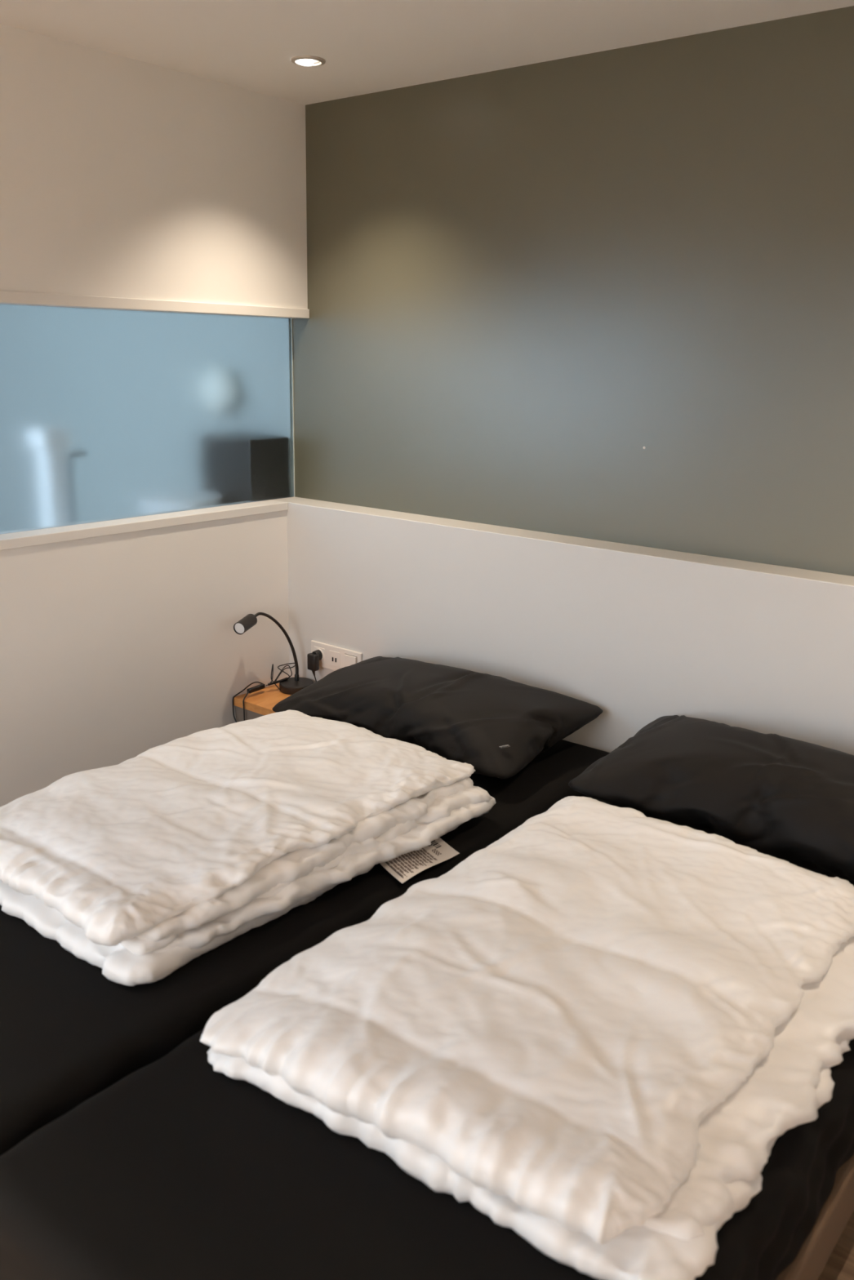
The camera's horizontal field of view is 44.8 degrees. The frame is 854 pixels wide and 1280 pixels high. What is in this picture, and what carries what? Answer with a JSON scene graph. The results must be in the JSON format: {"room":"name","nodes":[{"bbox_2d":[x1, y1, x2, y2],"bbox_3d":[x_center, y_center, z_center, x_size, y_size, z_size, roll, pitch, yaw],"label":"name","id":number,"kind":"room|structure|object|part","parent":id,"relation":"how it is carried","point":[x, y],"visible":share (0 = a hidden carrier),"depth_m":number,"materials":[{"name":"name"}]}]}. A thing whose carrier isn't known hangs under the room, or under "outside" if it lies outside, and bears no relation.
{"room":"bedroom","nodes":[
{"label":"bedroom","id":0,"kind":"room"},
{"bbox_2d":[0,23,307,806],"bbox_3d":[-1.836,-0.215,2.301,0.117,2.500,4.300,13,20,37],"label":"wall","id":1,"kind":"structure","parent":0,"point":[121,176],"depth_m":3.26,"materials":[{"name":"white paint"}]},
{"bbox_2d":[0,499,288,550],"bbox_3d":[-1.874,-0.094,2.283,0.124,0.029,4.177,13,20,37],"label":"sill","id":2,"kind":"structure","parent":1,"relation":"on","point":[66,533],"depth_m":3.33,"materials":[{"name":"white paint"}]},
{"bbox_2d":[0,303,294,533],"bbox_3d":[-1.729,-0.476,2.408,0.010,0.654,3.899,13,20,37],"label":"window","id":3,"kind":"structure","parent":1,"relation":"in","point":[106,415],"depth_m":3.35,"materials":[{"name":"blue glass"}]},
{"bbox_2d":[0,290,309,318],"bbox_3d":[-1.823,-0.761,2.147,0.123,0.032,4.300,13,20,37],"label":"trim","id":4,"kind":"structure","parent":1,"relation":"attached to","point":[6,297],"depth_m":3.19,"materials":[{"name":"white paint"}]},
{"bbox_2d":[0,0,853,105],"bbox_3d":[-1.192,-1.322,1.473,5.650,0.100,4.500,13,20,37],"label":"ceiling","id":5,"kind":"structure","parent":0,"point":[366,46],"depth_m":2.71,"materials":[{"name":"white paint"}]},
{"bbox_2d":[290,55,325,66],"bbox_3d":[-0.343,-1.671,2.997,0.100,0.014,0.100,13,20,37],"label":"recessed light","id":6,"kind":"object","parent":5,"relation":"in","point":[300,60],"visible":1,"depth_m":2.98,"materials":[{"name":"white metal"}]},
{"bbox_2d":[271,497,853,755],"bbox_3d":[0.811,0.340,3.009,3.580,1.151,0.123,13,20,37],"label":"headboard","id":7,"kind":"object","parent":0,"point":[642,635],"depth_m":3.11,"materials":[{"name":"white paint"}]},
{"bbox_2d":[233,683,291,722],"bbox_3d":[-0.439,0.371,3.790,0.472,0.306,0.284,13,20,37],"label":"shelf","id":8,"kind":"object","parent":7,"relation":"attached to","point":[260,703],"visible":0.2,"depth_m":3.77,"materials":[{"name":"brown wood"}]},
{"bbox_2d":[231,612,313,722],"bbox_3d":[-0.564,0.101,3.794,0.326,0.420,0.138,-12,20,-39],"label":"reading lamp","id":9,"kind":"object","parent":8,"relation":"on","point":[290,686],"visible":0.98,"depth_m":3.82,"materials":[{"name":"black metal"}]},
{"bbox_2d":[246,684,265,693],"bbox_3d":[-0.628,0.178,3.810,0.020,0.017,0.078,13,20,37],"label":"switch","id":10,"kind":"object","parent":9,"relation":"attached to","point":[258,687],"depth_m":3.80,"materials":[{"name":"black plastic"}]},
{"bbox_3d":[-0.591,0.193,3.853,0.066,0.210,0.278,16,21,42],"label":"cord","id":11,"kind":"part","parent":9,"relation":"part of","materials":[{"name":"black plastic"}]},
{"bbox_2d":[311,640,362,671],"bbox_3d":[-0.336,0.069,3.805,0.253,0.092,0.016,13,20,37],"label":"panel","id":12,"kind":"object","parent":7,"relation":"attached to","point":[335,658],"visible":0.81,"depth_m":3.80,"materials":[{"name":"beige plastic"}]},
{"bbox_2d":[306,649,322,681],"bbox_3d":[-0.398,0.120,3.833,0.092,0.153,0.050,13,20,37],"label":"power adapter","id":13,"kind":"object","parent":12,"relation":"attached to","point":[313,659],"visible":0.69,"depth_m":3.82,"materials":[{"name":"black plastic"}]},
{"bbox_2d":[314,646,324,662],"bbox_3d":[-0.400,0.054,3.853,0.054,0.056,0.004,13,20,37],"label":"socket","id":14,"kind":"object","parent":12,"relation":"attached to","point":[322,649],"depth_m":3.84,"materials":[{"name":"beige plastic"}]},
{"bbox_2d":[292,5,853,576],"bbox_3d":[0.167,-0.502,3.475,5.650,2.500,0.100,13,20,37],"label":"wall","id":15,"kind":"structure","parent":0,"point":[523,282],"depth_m":3.00,"materials":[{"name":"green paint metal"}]},
{"bbox_2d":[817,1210,853,1279],"bbox_3d":[-1.242,1.183,2.169,5.650,0.100,4.500,13,20,37],"label":"floor","id":16,"kind":"structure","parent":0,"point":[839,1265],"depth_m":2.03,"materials":[{"name":"brown wood"}]},
{"bbox_2d":[775,1154,853,1279],"bbox_3d":[-0.027,0.940,2.388,1.875,0.296,2.094,13,20,37],"label":"bed base","id":17,"kind":"object","parent":16,"relation":"on","point":[837,1211],"visible":0.05,"depth_m":1.78,"materials":[{"name":"brown wood"}]},
{"bbox_2d":[0,739,609,1155],"bbox_3d":[-0.394,0.586,2.603,0.924,0.256,2.094,13,20,37],"label":"mattress","id":18,"kind":"object","parent":17,"relation":"on","point":[69,1033],"visible":0.21,"depth_m":1.93,"materials":[{"name":"black fabric"}]},
{"bbox_2d":[0,709,495,986],"bbox_3d":[-0.458,0.411,2.452,0.875,0.162,1.140,13,20,37],"label":"duvet","id":19,"kind":"object","parent":18,"relation":"on","point":[140,867],"visible":1,"depth_m":2.25,"materials":[{"name":"white fabric"}]},
{"bbox_2d":[271,656,602,779],"bbox_3d":[0.017,0.194,3.195,0.935,0.198,0.531,13,20,37],"label":"pillow","id":20,"kind":"object","parent":18,"relation":"on","point":[497,726],"visible":0.91,"depth_m":3.04,"materials":[{"name":"black fabric"}]},
{"bbox_2d":[0,796,853,1279],"bbox_3d":[0.339,0.758,2.035,0.963,0.256,2.094,13,20,37],"label":"mattress","id":21,"kind":"object","parent":17,"relation":"on","point":[180,1168],"visible":0.2,"depth_m":1.46,"materials":[{"name":"black fabric"}]},
{"bbox_2d":[200,795,853,1279],"bbox_3d":[0.313,0.594,1.887,0.912,0.138,1.207,13,20,37],"label":"duvet","id":22,"kind":"object","parent":21,"relation":"on","point":[597,1032],"visible":1,"depth_m":1.66,"materials":[{"name":"white fabric"}]},
{"bbox_2d":[568,715,853,885],"bbox_3d":[0.881,0.380,2.522,0.994,0.232,0.526,13,20,37],"label":"pillow","id":23,"kind":"object","parent":21,"relation":"on","point":[790,800],"visible":0.93,"depth_m":2.48,"materials":[{"name":"black fabric"}]}
]}

